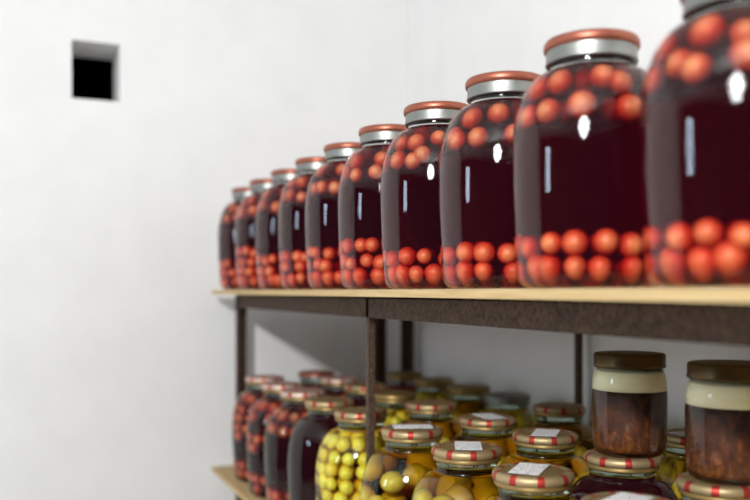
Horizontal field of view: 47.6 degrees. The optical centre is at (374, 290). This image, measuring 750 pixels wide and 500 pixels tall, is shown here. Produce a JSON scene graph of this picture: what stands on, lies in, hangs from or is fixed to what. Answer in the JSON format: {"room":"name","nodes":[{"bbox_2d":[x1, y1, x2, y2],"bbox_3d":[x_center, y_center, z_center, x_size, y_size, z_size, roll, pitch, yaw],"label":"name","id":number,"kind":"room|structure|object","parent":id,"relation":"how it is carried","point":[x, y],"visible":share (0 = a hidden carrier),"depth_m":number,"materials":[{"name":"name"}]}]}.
{"room":"pantry","nodes":[
{"label":"pantry","id":0,"kind":"room"},
{"bbox_2d":[0,0,406,499],"bbox_3d":[-1.850,0.073,1.576,4.210,2.450,0.001,0,0,-23],"label":"wall","id":1,"kind":"structure","parent":0,"point":[118,351],"depth_m":2.12,"materials":[{"name":"white paint"}]},
{"bbox_2d":[72,39,119,101],"bbox_3d":[-0.735,-0.535,2.202,0.112,0.141,0.290,0,0,-23],"label":"air vent","id":2,"kind":"object","parent":1,"relation":"in","point":[95,65],"visible":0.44,"depth_m":2.27,"materials":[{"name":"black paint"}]},
{"bbox_2d":[407,0,749,429],"bbox_3d":[1.014,0.073,0.193,0.001,2.450,4.770,0,0,-23],"label":"wall","id":3,"kind":"structure","parent":0,"point":[450,42],"depth_m":1.87,"materials":[{"name":"white paint"}]},
{"label":"floor","id":4,"kind":"structure","parent":0,"visible":0},
{"bbox_2d":[211,288,749,499],"bbox_3d":[0.307,0.648,1.135,0.555,1.300,2.365,0,0,-23],"label":"storage shelf","id":5,"kind":"object","parent":4,"relation":"on","point":[721,316],"visible":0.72,"depth_m":0.93,"materials":[{"name":"brown wood"}]},
{"bbox_2d":[218,187,251,289],"bbox_3d":[-0.293,-0.122,2.005,0.153,0.238,0.153,0,0,-14],"label":"jar","id":6,"kind":"object","parent":5,"relation":"on","point":[226,255],"visible":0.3,"depth_m":1.95,"materials":[{"name":"clear glass"}]},
{"bbox_2d":[235,178,273,289],"bbox_3d":[-0.229,-0.122,1.858,0.153,0.238,0.153,0,0,-8],"label":"jar","id":7,"kind":"object","parent":5,"relation":"on","point":[245,249],"visible":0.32,"depth_m":1.80,"materials":[{"name":"clear glass"}]},
{"bbox_2d":[232,375,284,482],"bbox_3d":[-0.257,0.318,1.986,0.153,0.238,0.153,0,0,-13],"label":"jar","id":8,"kind":"object","parent":5,"relation":"in","point":[244,403],"visible":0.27,"depth_m":1.94,"materials":[{"name":"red glass"}]},
{"bbox_2d":[247,381,302,498],"bbox_3d":[-0.201,0.318,1.840,0.153,0.238,0.153,0,0,-29],"label":"jar","id":9,"kind":"object","parent":5,"relation":"in","point":[259,415],"visible":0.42,"depth_m":1.79,"materials":[{"name":"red glass"}]},
{"bbox_2d":[255,168,297,289],"bbox_3d":[-0.164,-0.122,1.710,0.153,0.238,0.153,0,0,-13],"label":"jar","id":10,"kind":"object","parent":5,"relation":"on","point":[266,221],"visible":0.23,"depth_m":1.66,"materials":[{"name":"clear glass"}]},
{"bbox_2d":[264,388,324,499],"bbox_3d":[-0.146,0.318,1.707,0.153,0.238,0.153,0,0,-1],"label":"jar","id":11,"kind":"object","parent":5,"relation":"in","point":[281,423],"visible":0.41,"depth_m":1.66,"materials":[{"name":"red glass"}]},
{"bbox_2d":[278,157,347,289],"bbox_3d":[-0.101,-0.122,1.562,0.153,0.238,0.153,0,0,-2],"label":"jar","id":12,"kind":"object","parent":5,"relation":"on","point":[291,213],"visible":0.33,"depth_m":1.51,"materials":[{"name":"clear glass"}]},
{"bbox_2d":[298,370,334,388],"bbox_3d":[-0.146,0.318,2.108,0.153,0.238,0.153,0,0,-39],"label":"jar","id":13,"kind":"object","parent":5,"relation":"in","point":[309,378],"visible":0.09,"depth_m":2.07,"materials":[{"name":"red glass"}]},
{"bbox_2d":[287,396,353,499],"bbox_3d":[-0.085,0.318,1.568,0.153,0.238,0.153,0,0,3],"label":"jar","id":14,"kind":"object","parent":5,"relation":"in","point":[307,435],"visible":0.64,"depth_m":1.52,"materials":[{"name":"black glass"}]},
{"bbox_2d":[305,142,361,288],"bbox_3d":[-0.040,-0.122,1.413,0.153,0.238,0.153,0,0,-12],"label":"jar","id":15,"kind":"object","parent":5,"relation":"on","point":[321,203],"visible":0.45,"depth_m":1.36,"materials":[{"name":"clear glass"}]},
{"bbox_2d":[319,376,358,396],"bbox_3d":[-0.083,0.318,1.963,0.153,0.238,0.153,0,0,-2],"label":"jar","id":16,"kind":"object","parent":5,"relation":"in","point":[332,385],"visible":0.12,"depth_m":1.93,"materials":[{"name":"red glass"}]},
{"bbox_2d":[315,407,387,499],"bbox_3d":[-0.024,0.318,1.425,0.153,0.238,0.153,0,0,25],"label":"jar","id":17,"kind":"object","parent":5,"relation":"in","point":[341,457],"visible":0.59,"depth_m":1.37,"materials":[{"name":"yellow glass"}]},
{"bbox_2d":[343,382,385,406],"bbox_3d":[-0.022,0.318,1.817,0.153,0.238,0.153,0,0,-6],"label":"jar","id":18,"kind":"object","parent":5,"relation":"in","point":[356,391],"visible":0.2,"depth_m":1.78,"materials":[{"name":"gold glass"}]},
{"bbox_2d":[337,124,407,288],"bbox_3d":[0.021,-0.122,1.264,0.153,0.238,0.153,0,0,11],"label":"jar","id":19,"kind":"object","parent":5,"relation":"on","point":[359,228],"visible":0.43,"depth_m":1.21,"materials":[{"name":"clear glass"}]},
{"bbox_2d":[375,390,416,425],"bbox_3d":[0.038,0.318,1.671,0.153,0.238,0.153,0,0,-25],"label":"jar","id":20,"kind":"object","parent":5,"relation":"in","point":[393,401],"visible":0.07,"depth_m":1.63,"materials":[{"name":"gold glass"}]},
{"bbox_2d":[360,423,442,499],"bbox_3d":[0.054,0.318,1.243,0.153,0.239,0.153,0,0,-35],"label":"jar","id":21,"kind":"object","parent":5,"relation":"in","point":[393,472],"visible":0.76,"depth_m":1.20,"materials":[{"name":"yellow glass"}]},
{"bbox_2d":[385,371,422,391],"bbox_3d":[0.072,0.318,2.081,0.153,0.238,0.153,0,0,24],"label":"jar","id":22,"kind":"object","parent":5,"relation":"in","point":[397,380],"visible":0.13,"depth_m":2.04,"materials":[{"name":"gold glass"}]},
{"bbox_2d":[380,101,467,288],"bbox_3d":[0.083,-0.122,1.115,0.153,0.238,0.153,0,0,18],"label":"jar","id":23,"kind":"object","parent":5,"relation":"on","point":[409,216],"visible":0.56,"depth_m":1.06,"materials":[{"name":"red glass"}]},
{"bbox_2d":[400,399,461,442],"bbox_3d":[0.100,0.318,1.526,0.153,0.238,0.153,0,0,-7],"label":"jar","id":24,"kind":"object","parent":5,"relation":"in","point":[438,412],"visible":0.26,"depth_m":1.49,"materials":[{"name":"gold glass"}]},
{"bbox_2d":[413,377,453,399],"bbox_3d":[0.133,0.318,1.935,0.153,0.238,0.153,0,0,2],"label":"jar","id":25,"kind":"object","parent":5,"relation":"in","point":[426,387],"visible":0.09,"depth_m":1.90,"materials":[{"name":"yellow glass"}]},
{"bbox_2d":[411,440,502,499],"bbox_3d":[0.118,0.318,1.093,0.153,0.239,0.153,0,0,-45],"label":"jar","id":26,"kind":"object","parent":5,"relation":"in","point":[463,470],"visible":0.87,"depth_m":1.05,"materials":[{"name":"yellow glass"}]},
{"bbox_2d":[447,384,490,419],"bbox_3d":[0.198,0.318,1.791,0.153,0.238,0.153,0,0,-3],"label":"jar","id":27,"kind":"object","parent":5,"relation":"in","point":[468,398],"visible":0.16,"depth_m":1.75,"materials":[{"name":"gold glass"}]},
{"bbox_2d":[451,413,516,465],"bbox_3d":[0.178,0.318,1.349,0.153,0.239,0.153,0,0,-26],"label":"jar","id":28,"kind":"object","parent":5,"relation":"in","point":[495,428],"visible":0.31,"depth_m":1.31,"materials":[{"name":"gold glass"}]},
{"bbox_2d":[438,70,556,288],"bbox_3d":[0.148,-0.122,0.968,0.153,0.238,0.153,0,0,-23],"label":"jar","id":29,"kind":"object","parent":5,"relation":"on","point":[477,248],"visible":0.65,"depth_m":0.91,"materials":[{"name":"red glass"}]},
{"bbox_2d":[479,392,535,433],"bbox_3d":[0.255,0.318,1.643,0.153,0.238,0.153,0,0,-20],"label":"jar","id":30,"kind":"object","parent":5,"relation":"in","point":[515,404],"visible":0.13,"depth_m":1.61,"materials":[{"name":"green glass"}]},
{"bbox_2d":[485,462,576,499],"bbox_3d":[0.176,0.318,0.949,0.153,0.239,0.153,0,0,-40],"label":"jar","id":31,"kind":"object","parent":5,"relation":"in","point":[521,480],"visible":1,"depth_m":0.92,"materials":[{"name":"gold glass"}]},
{"bbox_2d":[500,428,588,483],"bbox_3d":[0.240,0.318,1.198,0.153,0.239,0.153,0,0,25],"label":"jar","id":32,"kind":"object","parent":5,"relation":"in","point":[554,446],"visible":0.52,"depth_m":1.17,"materials":[{"name":"gold glass"}]},
{"bbox_2d":[524,402,591,453],"bbox_3d":[0.322,0.318,1.486,0.153,0.238,0.153,0,0,-37],"label":"jar","id":33,"kind":"object","parent":5,"relation":"in","point":[558,415],"visible":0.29,"depth_m":1.45,"materials":[{"name":"gold glass"}]},
{"bbox_2d":[511,28,657,287],"bbox_3d":[0.208,-0.122,0.819,0.153,0.238,0.153,0,0,13],"label":"jar","id":34,"kind":"object","parent":5,"relation":"on","point":[575,179],"visible":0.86,"depth_m":0.76,"materials":[{"name":"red glass"}]},
{"bbox_2d":[575,416,593,459],"bbox_3d":[0.385,0.318,1.339,0.153,0.238,0.153,0,0,-13],"label":"jar","id":35,"kind":"object","parent":5,"relation":"in","point":[586,444],"visible":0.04,"depth_m":1.33,"materials":[{"name":"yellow glass"}]},
{"bbox_2d":[570,449,678,499],"bbox_3d":[0.304,0.318,1.044,0.153,0.238,0.153,0,0,-3],"label":"jar","id":36,"kind":"object","parent":5,"relation":"in","point":[606,473],"visible":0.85,"depth_m":1.01,"materials":[{"name":"gold glass"}]},
{"bbox_2d":[592,350,667,458],"bbox_3d":[0.311,0.137,1.038,0.089,0.123,0.089,0,0,39],"label":"jar","id":37,"kind":"object","parent":36,"relation":"on","point":[630,391],"visible":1,"depth_m":1.00,"materials":[{"name":"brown glass"}]},
{"bbox_2d":[581,492,667,499],"bbox_3d":[0.240,0.318,0.804,0.153,0.239,0.153,0,0,-27],"label":"jar","id":38,"kind":"object","parent":5,"relation":"in","point":[603,495],"visible":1,"depth_m":0.82,"materials":[{"name":"gold glass"}]},
{"bbox_2d":[656,429,687,499],"bbox_3d":[0.447,0.318,1.191,0.153,0.239,0.153,0,0,32],"label":"jar","id":39,"kind":"object","parent":5,"relation":"in","point":[673,461],"visible":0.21,"depth_m":1.16,"materials":[{"name":"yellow glass"}]},
{"bbox_2d":[639,0,749,287],"bbox_3d":[0.286,-0.122,0.662,0.153,0.238,0.153,0,0,-28],"label":"jar","id":40,"kind":"object","parent":5,"relation":"on","point":[694,117],"visible":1,"depth_m":0.61,"materials":[{"name":"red glass"}]},
{"bbox_2d":[675,472,749,499],"bbox_3d":[0.367,0.318,0.903,0.153,0.238,0.153,0,0,-41],"label":"jar","id":41,"kind":"object","parent":5,"relation":"in","point":[689,488],"visible":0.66,"depth_m":0.87,"materials":[{"name":"gold glass"}]},
{"bbox_2d":[685,359,749,486],"bbox_3d":[0.374,0.137,0.897,0.089,0.123,0.089,0,0,-30],"label":"jar","id":42,"kind":"object","parent":41,"relation":"on","point":[717,396],"visible":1,"depth_m":0.86,"materials":[{"name":"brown glass"}]}
]}

